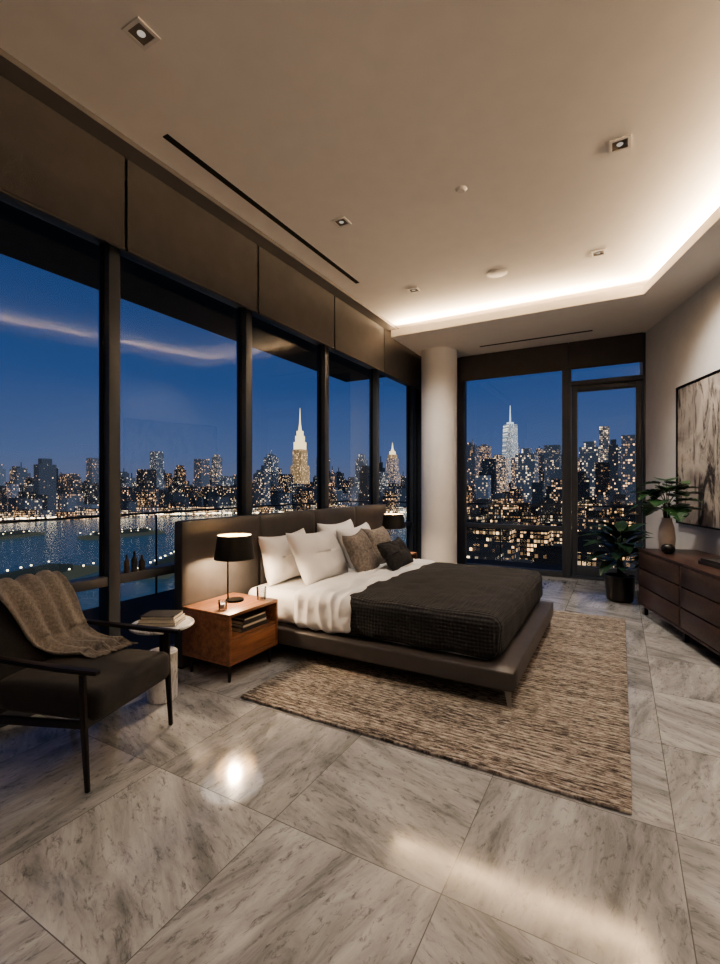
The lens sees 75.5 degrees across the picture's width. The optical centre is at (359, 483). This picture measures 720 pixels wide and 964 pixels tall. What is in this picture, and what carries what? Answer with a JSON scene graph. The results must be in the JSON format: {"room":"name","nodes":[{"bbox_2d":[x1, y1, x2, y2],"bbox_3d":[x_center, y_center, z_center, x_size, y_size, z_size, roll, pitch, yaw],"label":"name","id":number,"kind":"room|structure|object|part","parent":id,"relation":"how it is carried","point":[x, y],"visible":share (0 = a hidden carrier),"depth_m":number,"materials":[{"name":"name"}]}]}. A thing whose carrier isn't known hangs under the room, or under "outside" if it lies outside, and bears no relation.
{"room":"hotel room","nodes":[
{"label":"hotel room","id":0,"kind":"room"},
{"bbox_2d":[0,201,384,381],"bbox_3d":[0.846,-2.600,3.308,9.750,0.300,12.600,0,0,29],"label":"canopy","id":1,"kind":"object","parent":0,"point":[27,238],"visible":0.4,"depth_m":5.80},
{"bbox_2d":[82,558,561,650],"bbox_3d":[0.846,1.675,3.308,9.750,0.250,12.600,0,0,29],"label":"deck","id":2,"kind":"object","parent":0,"point":[131,610],"visible":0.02,"depth_m":5.79,"materials":[{"name":"concrete"}]},
{"bbox_2d":[0,500,635,593],"bbox_3d":[0.851,0.970,3.276,9.710,1.160,12.550,0,0,29],"label":"balcony railing","id":3,"kind":"object","parent":2,"relation":"on","point":[500,504],"visible":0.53,"depth_m":7.17,"materials":[{"name":"grey metal"}]},
{"bbox_2d":[0,576,719,963],"bbox_3d":[1.473,1.550,2.052,7.570,0.100,11.420,0,0,29],"label":"floor","id":4,"kind":"structure","parent":0,"point":[236,830],"depth_m":1.95,"materials":[{"name":"stone"}]},
{"bbox_2d":[0,192,107,727],"bbox_3d":[-2.273,-0.475,2.851,0.130,3.950,1.450,0,0,29],"label":"frame","id":5,"kind":"object","parent":4,"relation":"on","point":[88,583],"visible":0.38,"depth_m":3.25,"materials":[{"name":"grey metal"}]},
{"bbox_2d":[100,243,103,575],"bbox_3d":[-2.260,-0.555,2.895,0.030,2.490,1.360,0,0,29],"label":"gasket","id":6,"kind":"object","parent":5,"relation":"attached to","point":[101,244],"visible":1,"depth_m":3.47,"materials":[{"name":"black rubber"}]},
{"bbox_2d":[0,570,180,792],"bbox_3d":[-1.671,1.024,2.676,0.983,0.955,0.700,0,0,13],"label":"armchair","id":7,"kind":"object","parent":4,"relation":"on","point":[53,663],"visible":1,"depth_m":2.60,"materials":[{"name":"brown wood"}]},
{"bbox_2d":[0,600,56,680],"bbox_3d":[-1.955,0.868,2.741,0.138,0.507,0.601,-22,-5,12],"label":"cushion","id":8,"kind":"object","parent":7,"relation":"on","point":[13,642],"depth_m":2.60,"materials":[{"name":"grey fabric"}]},
{"bbox_3d":[-1.671,1.195,2.342,0.652,0.079,0.022,0,0,13],"label":"rail","id":9,"kind":"part","parent":7,"relation":"part of","materials":[{"name":"brown wood"}]},
{"bbox_3d":[-1.676,0.902,2.343,0.840,0.047,0.050,0,0,13],"label":"armrest","id":10,"kind":"part","parent":7,"relation":"part of","materials":[{"name":"brown wood"}]},
{"bbox_2d":[0,570,122,655],"bbox_3d":[-1.847,0.778,2.780,0.593,0.462,0.505,0,0,13],"label":"throw blanket","id":11,"kind":"object","parent":7,"relation":"on","point":[41,614],"depth_m":2.77,"materials":[{"name":"beige fabric"}]},
{"bbox_2d":[0,647,168,720],"bbox_3d":[-1.538,1.100,2.643,0.657,0.178,0.608,0,0,13],"label":"seat cushion","id":12,"kind":"object","parent":7,"relation":"on","point":[125,674],"depth_m":2.44,"materials":[{"name":"grey fabric"}]},
{"bbox_3d":[-1.341,1.213,2.265,0.055,0.576,0.026,0,0,13],"label":"leg","id":13,"kind":"part","parent":7,"relation":"part of","materials":[{"name":"brown wood"}]},
{"bbox_3d":[-1.280,1.180,2.585,0.024,0.044,0.640,0,0,13],"label":"cross rail","id":14,"kind":"part","parent":7,"relation":"part of","materials":[{"name":"brown wood"}]},
{"bbox_3d":[-1.528,0.902,2.976,0.840,0.047,0.050,0,0,13],"label":"armrest","id":15,"kind":"part","parent":7,"relation":"part of","materials":[{"name":"brown wood"}]},
{"bbox_3d":[-1.194,1.213,2.898,0.055,0.576,0.026,0,0,13],"label":"leg","id":16,"kind":"part","parent":7,"relation":"part of","materials":[{"name":"brown wood"}]},
{"bbox_2d":[129,615,193,703],"bbox_3d":[-1.385,1.236,3.260,0.424,0.528,0.424,0,0,29],"label":"side table","id":17,"kind":"object","parent":4,"relation":"on","point":[156,694],"visible":0.53,"depth_m":3.21,"materials":[{"name":"stone"}]},
{"bbox_2d":[137,610,185,626],"bbox_3d":[-1.385,0.939,3.260,0.260,0.065,0.190,0,0,1],"label":"magazine stack","id":18,"kind":"object","parent":17,"relation":"on","point":[155,618],"visible":0.97,"depth_m":3.18,"materials":[{"name":"beige paper"}]},
{"bbox_2d":[140,610,182,619],"bbox_3d":[-1.385,0.918,3.260,0.230,0.024,0.170,0,0,1],"label":"book","id":19,"kind":"object","parent":18,"relation":"on","point":[153,614],"depth_m":3.23,"materials":[{"name":"beige paper"}]},
{"bbox_2d":[138,613,184,622],"bbox_3d":[-1.385,0.940,3.260,0.250,0.018,0.180,0,0,1],"label":"book","id":20,"kind":"object","parent":18,"relation":"on","point":[180,617],"depth_m":3.18,"materials":[{"name":"beige paper"}]},
{"bbox_2d":[137,616,185,626],"bbox_3d":[-1.385,0.961,3.260,0.260,0.022,0.190,0,0,1],"label":"book","id":21,"kind":"object","parent":18,"relation":"on","point":[147,622],"depth_m":3.17,"materials":[{"name":"beige paper"}]},
{"bbox_3d":[-1.385,1.097,3.260,0.040,0.205,0.040,0,0,29],"label":"stem","id":22,"kind":"part","parent":17,"relation":"part of","materials":[{"name":"black metal"}]},
{"bbox_2d":[99,185,242,646],"bbox_3d":[-1.565,-0.475,4.117,0.130,3.950,1.450,0,0,29],"label":"frame","id":23,"kind":"object","parent":4,"relation":"on","point":[109,596],"visible":0.24,"depth_m":3.50,"materials":[{"name":"grey metal"}]},
{"bbox_2d":[124,555,129,572],"bbox_3d":[-1.812,0.620,3.613,0.042,0.140,0.042,0,0,29],"label":"bottle","id":24,"kind":"object","parent":23,"relation":"in","point":[126,562],"visible":1,"depth_m":3.60,"materials":[{"name":"brown glass"}]},
{"bbox_2d":[131,551,136,571],"bbox_3d":[-1.781,0.610,3.670,0.044,0.160,0.044,0,0,29],"label":"bottle","id":25,"kind":"object","parent":23,"relation":"in","point":[134,558],"visible":1,"depth_m":3.65,"materials":[{"name":"brown glass"}]},
{"bbox_2d":[138,555,144,570],"bbox_3d":[-1.749,0.629,3.727,0.048,0.120,0.048,0,0,29],"label":"bottle","id":26,"kind":"object","parent":23,"relation":"in","point":[141,563],"visible":1,"depth_m":3.71,"materials":[{"name":"brown glass"}]},
{"bbox_2d":[238,307,241,515],"bbox_3d":[-1.552,-0.555,4.161,0.030,2.490,1.360,0,0,29],"label":"gasket","id":27,"kind":"object","parent":23,"relation":"attached to","point":[239,308],"visible":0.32,"depth_m":4.74,"materials":[{"name":"black rubber"}]},
{"bbox_2d":[182,592,277,682],"bbox_3d":[-1.055,1.238,3.820,0.510,0.525,0.560,0,0,29],"label":"nightstand","id":28,"kind":"object","parent":4,"relation":"on","point":[210,638],"visible":0.98,"depth_m":3.62,"materials":[{"name":"brown wood"}]},
{"bbox_3d":[-1.347,1.430,3.720,0.032,0.140,0.034,0,0,29],"label":"leg","id":29,"kind":"part","parent":28,"relation":"part of","materials":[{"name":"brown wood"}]},
{"bbox_2d":[218,599,227,609],"bbox_3d":[-1.069,0.939,3.622,0.072,0.068,0.072,0,0,29],"label":"candle jar","id":30,"kind":"object","parent":28,"relation":"on","point":[221,606],"visible":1,"depth_m":3.60,"materials":[{"name":"clear glass"}]},
{"bbox_3d":[-0.989,1.430,3.519,0.032,0.140,0.034,0,0,29],"label":"leg","id":31,"kind":"part","parent":28,"relation":"part of","materials":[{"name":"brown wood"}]},
{"bbox_2d":[214,533,254,602],"bbox_3d":[-1.048,0.700,3.885,0.334,0.550,0.334,0,0,29],"label":"table lamp","id":32,"kind":"object","parent":28,"relation":"on","point":[230,547],"visible":0.98,"depth_m":3.77,"materials":[{"name":"black fabric"}]},
{"bbox_3d":[-1.072,0.715,3.873,0.068,0.480,0.014,0,0,-27],"label":"stem","id":33,"kind":"part","parent":32,"relation":"part of","materials":[{"name":"black metal"}]},
{"bbox_3d":[-1.048,0.522,3.885,0.324,0.193,0.324,0,0,29],"label":"lamp shade","id":34,"kind":"part","parent":32,"relation":"part of","materials":[{"name":"white fabric"}]},
{"bbox_3d":[-1.048,0.522,3.885,0.330,0.195,0.330,0,0,29],"label":"lamp shade","id":35,"kind":"part","parent":32,"relation":"part of","materials":[{"name":"black fabric"}]},
{"bbox_2d":[231,609,266,632],"bbox_3d":[-0.940,1.104,3.790,0.220,0.102,0.300,0,0,29],"label":"book stack","id":36,"kind":"object","parent":28,"relation":"on","point":[244,622],"visible":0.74,"depth_m":3.69,"materials":[{"name":"black paper"}]},
{"bbox_3d":[-0.842,1.255,3.701,0.018,0.154,0.510,0,0,29],"label":"drawer","id":37,"kind":"part","parent":28,"relation":"part of","materials":[{"name":"brown wood"}]},
{"bbox_2d":[256,586,266,599],"bbox_3d":[-0.831,0.920,3.924,0.088,0.101,0.088,0,0,29],"label":"water glass","id":38,"kind":"object","parent":28,"relation":"on","point":[257,588],"visible":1,"depth_m":3.91,"materials":[{"name":"glass"}]},
{"bbox_3d":[-0.764,1.430,3.921,0.032,0.140,0.034,0,0,29],"label":"leg","id":39,"kind":"part","parent":28,"relation":"part of","materials":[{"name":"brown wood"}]},
{"bbox_2d":[237,265,321,515],"bbox_3d":[-0.858,-0.475,5.383,0.130,3.950,1.450,0,0,29],"label":"frame","id":40,"kind":"object","parent":4,"relation":"on","point":[247,314],"visible":0.12,"depth_m":4.75,"materials":[{"name":"grey metal"}]},
{"bbox_2d":[319,344,320,508],"bbox_3d":[-0.845,-0.555,5.427,0.030,2.490,1.360,0,0,29],"label":"gasket","id":41,"kind":"object","parent":40,"relation":"attached to","point":[320,344],"visible":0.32,"depth_m":6.00,"materials":[{"name":"black rubber"}]},
{"bbox_2d":[174,504,385,668],"bbox_3d":[-0.558,0.900,5.387,0.110,1.200,3.738,0,0,29],"label":"headboard","id":42,"kind":"object","parent":4,"relation":"on","point":[198,577],"visible":0.4,"depth_m":4.14,"materials":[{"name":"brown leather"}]},
{"bbox_3d":[-1.242,0.890,4.162,0.110,1.180,0.933,0,0,29],"label":"panel","id":43,"kind":"part","parent":42,"relation":"part of","materials":[{"name":"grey leather"}]},
{"bbox_3d":[-0.786,0.890,4.979,0.110,1.180,0.933,0,0,29],"label":"panel","id":44,"kind":"part","parent":42,"relation":"part of","materials":[{"name":"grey leather"}]},
{"bbox_3d":[-0.330,0.890,5.795,0.110,1.180,0.933,0,0,29],"label":"panel","id":45,"kind":"part","parent":42,"relation":"part of","materials":[{"name":"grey leather"}]},
{"bbox_3d":[0.126,0.890,6.611,0.110,1.180,0.933,0,0,29],"label":"panel","id":46,"kind":"part","parent":42,"relation":"part of","materials":[{"name":"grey leather"}]},
{"bbox_2d":[317,344,374,508],"bbox_3d":[-0.151,-0.475,6.648,0.130,3.950,1.450,0,0,29],"label":"frame","id":47,"kind":"object","parent":4,"relation":"on","point":[325,349],"visible":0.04,"depth_m":6.01,"materials":[{"name":"grey metal"}]},
{"bbox_2d":[371,369,372,504],"bbox_3d":[-0.137,-0.555,6.692,0.030,2.490,1.360,0,0,29],"label":"gasket","id":48,"kind":"object","parent":47,"relation":"attached to","point":[371,369],"visible":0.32,"depth_m":7.27,"materials":[{"name":"black rubber"}]},
{"bbox_2d":[369,369,411,529],"bbox_3d":[0.557,-0.475,7.914,0.130,3.950,1.450,0,0,29],"label":"frame","id":49,"kind":"object","parent":4,"relation":"on","point":[376,372],"visible":0.16,"depth_m":7.28,"materials":[{"name":"grey metal"}]},
{"bbox_2d":[406,386,416,551],"bbox_3d":[0.982,-0.475,8.676,0.130,3.950,0.295,0,0,29],"label":"frame","id":50,"kind":"object","parent":4,"relation":"on","point":[411,531],"visible":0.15,"depth_m":8.57,"materials":[{"name":"grey metal"}]},
{"bbox_2d":[411,552,416,558],"bbox_3d":[0.452,1.238,6.518,0.510,0.525,0.580,0,0,29],"label":"nightstand","id":51,"kind":"object","parent":4,"relation":"on","point":[414,554],"visible":0.09,"depth_m":6.63,"materials":[{"name":"brown wood"}]},
{"bbox_2d":[382,513,404,536],"bbox_3d":[0.473,0.700,6.586,0.334,0.550,0.334,0,0,29],"label":"table lamp","id":52,"kind":"object","parent":51,"relation":"on","point":[390,520],"visible":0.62,"depth_m":6.46,"materials":[{"name":"black fabric"}]},
{"bbox_3d":[0.473,0.522,6.586,0.330,0.195,0.330,0,0,29],"label":"lamp shade","id":53,"kind":"part","parent":52,"relation":"part of","materials":[{"name":"black fabric"}]},
{"bbox_2d":[240,610,631,814],"bbox_3d":[1.036,1.488,4.181,2.372,0.024,3.452,0,0,29],"label":"area rug","id":54,"kind":"object","parent":4,"relation":"on","point":[565,728],"visible":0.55,"depth_m":3.04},
{"bbox_2d":[248,559,552,707],"bbox_3d":[0.451,1.172,4.537,2.440,0.612,2.120,0,0,29],"label":"bed","id":55,"kind":"object","parent":54,"relation":"on","point":[477,625],"visible":0.92,"depth_m":3.65,"materials":[{"name":"fabric"}]},
{"bbox_2d":[258,528,305,586],"bbox_3d":[-0.718,0.710,4.617,0.261,0.486,0.740,0,0,33],"label":"pillow","id":56,"kind":"object","parent":55,"relation":"on","point":[279,562],"visible":0.69,"depth_m":4.37,"materials":[{"name":"fabric"}]},
{"bbox_2d":[286,528,347,585],"bbox_3d":[-0.410,0.710,4.674,0.336,0.500,0.816,0,0,26],"label":"pillow","id":57,"kind":"object","parent":55,"relation":"on","point":[318,556],"visible":1,"depth_m":4.46,"materials":[{"name":"fabric"}]},
{"bbox_2d":[317,519,353,561],"bbox_3d":[-0.247,0.690,5.476,0.264,0.507,0.745,0,0,32],"label":"pillow","id":58,"kind":"object","parent":55,"relation":"on","point":[348,524],"visible":0.18,"depth_m":5.34,"materials":[{"name":"fabric"}]},
{"bbox_2d":[336,522,370,568],"bbox_3d":[0.006,0.715,5.473,0.306,0.476,0.748,0,0,26],"label":"pillow","id":59,"kind":"object","parent":55,"relation":"on","point":[345,532],"visible":0.25,"depth_m":5.22,"materials":[{"name":"fabric"}]},
{"bbox_2d":[342,529,379,572],"bbox_3d":[0.022,0.720,4.891,0.284,0.447,0.506,0,0,19],"label":"cushion","id":60,"kind":"object","parent":55,"relation":"on","point":[362,555],"visible":0.96,"depth_m":4.72,"materials":[{"name":"beige fabric"}]},
{"bbox_3d":[0.407,1.084,4.562,2.268,0.298,1.968,0,0,29],"label":"mattress","id":61,"kind":"part","parent":55,"relation":"part of","materials":[{"name":"fabric"}]},
{"bbox_2d":[361,526,391,563],"bbox_3d":[0.234,0.720,5.437,0.282,0.439,0.499,0,0,36],"label":"cushion","id":62,"kind":"object","parent":55,"relation":"on","point":[380,535],"visible":0.44,"depth_m":5.32,"materials":[{"name":"beige fabric"}]},
{"bbox_2d":[377,537,413,570],"bbox_3d":[0.400,0.755,5.047,0.239,0.301,0.629,0,0,25],"label":"lumbar cushion","id":63,"kind":"object","parent":55,"relation":"on","point":[396,554],"visible":0.99,"depth_m":4.87,"materials":[{"name":"black fabric"}]},
{"bbox_2d":[344,562,542,658],"bbox_3d":[0.855,1.049,4.312,1.336,0.357,2.044,0,0,29],"label":"duvet","id":64,"kind":"object","parent":55,"relation":"on","point":[440,610],"depth_m":3.59,"materials":[{"name":"black fabric"}]},
{"bbox_3d":[0.980,1.419,3.084,0.045,0.118,0.016,0,0,29],"label":"leg","id":65,"kind":"part","parent":55,"relation":"part of","materials":[{"name":"metal"}]},
{"bbox_2d":[421,346,456,563],"bbox_3d":[1.344,-0.375,7.898,0.600,3.750,0.600,0,0,29],"label":"column","id":66,"kind":"structure","parent":4,"relation":"on","point":[439,363],"depth_m":7.63,"materials":[{"name":"paint"}]},
{"bbox_2d":[417,358,460,563],"bbox_3d":[1.463,-0.375,8.530,0.830,3.750,0.120,0,0,29],"label":"frame","id":67,"kind":"object","parent":4,"relation":"on","point":[458,359],"visible":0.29,"depth_m":8.30,"materials":[{"name":"grey metal"}]},
{"bbox_2d":[461,370,566,577],"bbox_3d":[2.580,-0.375,7.906,1.730,3.750,0.120,0,0,29],"label":"frame","id":68,"kind":"object","parent":4,"relation":"on","point":[544,572],"visible":0.59,"depth_m":7.79,"materials":[{"name":"grey metal"}]},
{"bbox_2d":[567,332,645,583],"bbox_3d":[3.813,-0.375,7.211,1.100,3.750,0.130,0,0,29],"label":"frame","id":69,"kind":"object","parent":4,"relation":"on","point":[570,383],"visible":0.57,"depth_m":7.39,"materials":[{"name":"grey metal"}]},
{"bbox_2d":[572,380,641,580],"bbox_3d":[3.810,-0.050,7.207,0.960,3.000,0.060,0,0,29],"label":"leaf","id":70,"kind":"object","parent":69,"relation":"attached to","point":[590,571],"visible":0.83,"depth_m":7.27,"materials":[{"name":"grey metal"}]},
{"bbox_2d":[581,520,653,602],"bbox_3d":[3.404,0.979,5.988,1.020,1.043,0.980,0,0,29],"label":"rubber plant","id":71,"kind":"object","parent":4,"relation":"on","point":[619,585],"visible":0.91,"depth_m":5.93,"materials":[{"name":"green plant"}]},
{"bbox_3d":[3.347,1.335,5.988,0.360,0.330,0.360,0,0,29],"label":"pot","id":72,"kind":"part","parent":71,"relation":"part of","materials":[{"name":"black ceramic"}]},
{"bbox_2d":[639,548,719,655],"bbox_3d":[3.341,1.125,4.369,0.604,0.750,2.050,0,0,12],"label":"dresser","id":73,"kind":"object","parent":4,"relation":"on","point":[683,592],"visible":0.99,"depth_m":4.44,"materials":[{"name":"brown wood"}]},
{"bbox_3d":[3.158,0.873,4.923,0.024,0.186,0.978,0,0,12],"label":"drawer","id":74,"kind":"part","parent":73,"relation":"part of","materials":[{"name":"brown wood"}]},
{"bbox_3d":[3.158,1.071,4.923,0.024,0.186,0.978,0,0,12],"label":"drawer","id":75,"kind":"part","parent":73,"relation":"part of","materials":[{"name":"brown wood"}]},
{"bbox_3d":[3.158,1.270,4.923,0.024,0.186,0.978,0,0,12],"label":"drawer","id":76,"kind":"part","parent":73,"relation":"part of","materials":[{"name":"brown wood"}]},
{"bbox_2d":[628,477,705,549],"bbox_3d":[3.462,0.333,5.234,0.635,0.832,0.670,0,0,-21],"label":"potted plant","id":77,"kind":"object","parent":73,"relation":"on","point":[666,533],"visible":0.94,"depth_m":5.18,"materials":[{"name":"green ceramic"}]},
{"bbox_2d":[661,544,674,553],"bbox_3d":[3.307,0.700,4.993,0.132,0.100,0.132,0,0,29],"label":"bowl","id":78,"kind":"object","parent":73,"relation":"on","point":[665,548],"visible":1,"depth_m":4.95,"materials":[{"name":"ceramic"}]},
{"bbox_3d":[3.099,1.448,4.418,0.036,0.105,0.036,0,0,12],"label":"leg","id":79,"kind":"part","parent":73,"relation":"part of","materials":[{"name":"black metal"}]},
{"bbox_3d":[2.956,0.873,3.931,0.024,0.186,0.978,0,0,12],"label":"drawer","id":80,"kind":"part","parent":73,"relation":"part of","materials":[{"name":"brown wood"}]},
{"bbox_3d":[2.956,1.071,3.931,0.024,0.186,0.978,0,0,12],"label":"drawer","id":81,"kind":"part","parent":73,"relation":"part of","materials":[{"name":"brown wood"}]},
{"bbox_3d":[2.956,1.270,3.931,0.024,0.186,0.978,0,0,12],"label":"drawer","id":82,"kind":"part","parent":73,"relation":"part of","materials":[{"name":"brown wood"}]},
{"bbox_2d":[698,558,719,568],"bbox_3d":[3.289,0.722,4.201,0.240,0.055,0.340,0,0,6],"label":"books","id":83,"kind":"object","parent":73,"relation":"on","point":[711,562],"visible":1,"depth_m":4.23,"materials":[{"name":"black paper"}]},
{"bbox_2d":[0,0,719,328],"bbox_3d":[1.473,-2.570,2.052,7.570,0.200,11.420,0,0,29],"label":"ceiling","id":84,"kind":"structure","parent":0,"point":[372,114],"depth_m":3.15,"materials":[{"name":"paint"}]},
{"bbox_2d":[121,16,160,50],"bbox_3d":[-1.199,-2.466,2.549,0.140,0.008,0.140,0,0,29],"label":"recessed light","id":85,"kind":"object","parent":84,"relation":"in","point":[137,29],"visible":1,"depth_m":2.55,"materials":[{"name":"white metal"}]},
{"bbox_2d":[0,48,398,332],"bbox_3d":[-1.575,-2.385,3.802,0.340,0.169,11.100,0,0,29],"label":"trim","id":86,"kind":"structure","parent":84,"relation":"attached to","point":[12,69],"depth_m":3.55,"materials":[{"name":"metal"}]},
{"bbox_2d":[0,75,124,249],"bbox_3d":[-2.102,-2.084,2.839,0.024,0.691,1.426,0,0,29],"label":"wall panel","id":87,"kind":"object","parent":86,"relation":"hanging from","point":[49,164],"visible":1,"depth_m":3.05,"materials":[{"name":"fabric"}]},
{"bbox_2d":[126,159,257,312],"bbox_3d":[-1.395,-2.084,4.105,0.024,0.691,1.426,0,0,29],"label":"wall panel","id":88,"kind":"object","parent":86,"relation":"hanging from","point":[166,229],"visible":1,"depth_m":3.97,"materials":[{"name":"fabric"}]},
{"bbox_2d":[258,246,333,348],"bbox_3d":[-0.687,-2.084,5.371,0.024,0.691,1.426,0,0,29],"label":"wall panel","id":89,"kind":"object","parent":86,"relation":"hanging from","point":[286,297],"visible":1,"depth_m":5.23,"materials":[{"name":"fabric"}]},
{"bbox_2d":[334,296,383,372],"bbox_3d":[0.020,-2.084,6.636,0.024,0.691,1.426,0,0,29],"label":"wall panel","id":90,"kind":"object","parent":86,"relation":"hanging from","point":[358,337],"visible":1,"depth_m":6.53,"materials":[{"name":"fabric"}]},
{"bbox_2d":[384,329,418,388],"bbox_3d":[0.728,-2.084,7.902,0.024,0.691,1.426,0,0,29],"label":"wall panel","id":91,"kind":"object","parent":86,"relation":"hanging from","point":[401,363],"visible":0.94,"depth_m":7.81,"materials":[{"name":"fabric"}]},
{"bbox_2d":[163,134,358,283],"bbox_3d":[-0.704,-2.467,4.500,0.050,0.006,2.770,0,0,29],"label":"ceiling vent","id":92,"kind":"object","parent":84,"relation":"in","point":[167,137],"visible":1,"depth_m":4.03,"materials":[{"name":"black metal"}]},
{"bbox_2d":[331,216,351,227],"bbox_3d":[-0.174,-2.466,4.382,0.140,0.008,0.140,0,0,29],"label":"recessed light","id":93,"kind":"object","parent":84,"relation":"in","point":[340,222],"visible":1,"depth_m":4.38,"materials":[{"name":"white metal"}]},
{"bbox_2d":[406,287,420,292],"bbox_3d":[0.684,-2.466,5.918,0.140,0.008,0.140,0,0,29],"label":"recessed light","id":94,"kind":"object","parent":84,"relation":"in","point":[415,289],"visible":1,"depth_m":5.92,"materials":[{"name":"white metal"}]},
{"bbox_2d":[455,185,466,193],"bbox_3d":[0.846,-2.459,3.892,0.100,0.020,0.100,0,0,29],"label":"smoke detector","id":95,"kind":"object","parent":84,"relation":"attached to","point":[460,189],"visible":1,"depth_m":3.87,"materials":[{"name":"white plastic"}]},
{"bbox_2d":[487,268,506,277],"bbox_3d":[1.602,-2.466,5.440,0.230,0.008,0.230,0,0,29],"label":"ceiling speaker","id":96,"kind":"object","parent":84,"relation":"attached to","point":[498,272],"depth_m":5.43},
{"bbox_2d":[591,248,605,257],"bbox_3d":[2.548,-2.466,4.968,0.140,0.008,0.140,0,0,29],"label":"recessed light","id":97,"kind":"object","parent":84,"relation":"in","point":[601,252],"visible":1,"depth_m":4.97,"materials":[{"name":"white metal"}]},
{"bbox_2d":[609,134,630,153],"bbox_3d":[1.888,-2.466,3.378,0.140,0.008,0.140,0,0,29],"label":"recessed light","id":98,"kind":"object","parent":84,"relation":"in","point":[622,143],"visible":1,"depth_m":3.37,"materials":[{"name":"white metal"}]},
{"bbox_2d":[391,212,719,357],"bbox_3d":[1.353,-2.275,2.080,3.731,0.050,12.678,0,0,12],"label":"ceiling soffit","id":99,"kind":"structure","parent":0,"point":[697,264],"depth_m":6.32,"materials":[{"name":"paint"}]},
{"bbox_2d":[461,343,567,381],"bbox_3d":[2.542,-2.027,7.807,1.740,0.436,0.024,0,0,29],"label":"wall panel","id":100,"kind":"object","parent":99,"relation":"hanging from","point":[548,358],"visible":1,"depth_m":7.77,"materials":[{"name":"fabric"}]},
{"bbox_2d":[391,285,643,333],"bbox_3d":[1.936,-2.328,6.324,3.329,0.055,0.030,0,0,29],"label":"trim","id":101,"kind":"structure","parent":99,"relation":"attached to","point":[638,288],"depth_m":6.16,"materials":[{"name":"paint"}]},
{"bbox_2d":[480,330,592,346],"bbox_3d":[2.682,-2.247,7.207,1.650,0.006,0.040,0,0,29],"label":"air diffuser","id":102,"kind":"object","parent":99,"relation":"attached to","point":[588,330],"visible":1,"depth_m":7.17,"materials":[{"name":"black metal"}]},
{"bbox_2d":[569,332,642,369],"bbox_3d":[3.753,-2.027,7.130,1.005,0.436,0.024,0,0,29],"label":"wall panel","id":103,"kind":"object","parent":99,"relation":"hanging from","point":[621,349],"visible":1,"depth_m":7.11,"materials":[{"name":"fabric"}]},
{"bbox_2d":[644,206,719,288],"bbox_3d":[2.372,-2.328,0.569,0.030,0.055,10.122,0,0,12],"label":"trim","id":104,"kind":"structure","parent":99,"relation":"attached to","point":[717,210],"depth_m":4.51,"materials":[{"name":"paint"}]},
{"bbox_2d":[658,517,675,549],"bbox_3d":[3.446,0.564,5.223,0.170,0.370,0.170,0,0,29],"label":"vase","id":105,"kind":"object","parent":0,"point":[666,533],"depth_m":5.17,"materials":[{"name":"beige ceramic"}]},
{"bbox_2d":[640,274,719,555],"bbox_3d":[3.141,-0.485,1.139,0.150,3.970,12.148,0,0,12],"label":"wall","id":106,"kind":"structure","parent":0,"point":[683,347],"depth_m":6.05,"materials":[{"name":"paint"}]},
{"bbox_2d":[676,369,719,530],"bbox_3d":[3.820,-0.360,4.964,0.044,1.700,1.820,0,0,11],"label":"framed painting","id":107,"kind":"object","parent":106,"relation":"attached to","point":[697,400],"visible":0.95,"depth_m":5.30,"materials":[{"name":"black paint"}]},
{"label":"outside","id":108,"kind":"structure","parent":0,"visible":0},
{"bbox_2d":[98,515,217,518],"bbox_3d":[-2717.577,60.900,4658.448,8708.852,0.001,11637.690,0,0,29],"label":"ground","id":109,"kind":"structure","parent":108,"point":[173,515],"depth_m":898.95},
{"bbox_2d":[290,415,309,483],"bbox_3d":[-193.430,-91.500,1499.576,60.000,306.000,60.000,0,0,29],"label":"skyscraper","id":110,"kind":"structure","parent":109,"relation":"on","point":[300,471],"depth_m":1486.83,"materials":[{"name":"beige stone"}]},
{"bbox_2d":[385,443,400,484],"bbox_3d":[118.587,-44.500,1695.859,46.000,212.000,46.000,0,0,29],"label":"skyscraper","id":111,"kind":"structure","parent":109,"relation":"on","point":[392,473],"depth_m":1682.34,"materials":[{"name":"beige stone"}]},
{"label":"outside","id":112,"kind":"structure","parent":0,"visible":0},
{"bbox_2d":[0,514,405,609],"bbox_3d":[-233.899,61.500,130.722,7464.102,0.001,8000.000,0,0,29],"label":"river","id":113,"kind":"structure","parent":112,"point":[60,544],"depth_m":457.57,"materials":[{"name":"blue liquid"}]},
{"bbox_2d":[0,527,173,579],"bbox_3d":[-266.773,58.000,432.445,375.569,7.000,287.943,0,0,29],"label":"pier","id":114,"kind":"structure","parent":113,"relation":"on","point":[70,571],"depth_m":323.32,"materials":[{"name":"black concrete"}]},
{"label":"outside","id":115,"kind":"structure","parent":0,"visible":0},
{"label":"ground","id":116,"kind":"structure","parent":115,"visible":0},
{"bbox_2d":[502,406,517,481],"bbox_3d":[611.640,-129.000,1893.673,60.000,381.000,60.000,0,0,29],"label":"skyscraper","id":117,"kind":"structure","parent":116,"relation":"on","point":[510,432],"depth_m":1870.83,"materials":[{"name":"glass"}]},
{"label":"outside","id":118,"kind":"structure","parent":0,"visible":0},
{"bbox_2d":[0,426,635,569],"bbox_3d":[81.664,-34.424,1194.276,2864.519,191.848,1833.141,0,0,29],"label":"city skyline","id":119,"kind":"object","parent":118,"point":[606,472],"visible":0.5,"depth_m":880.06}
]}

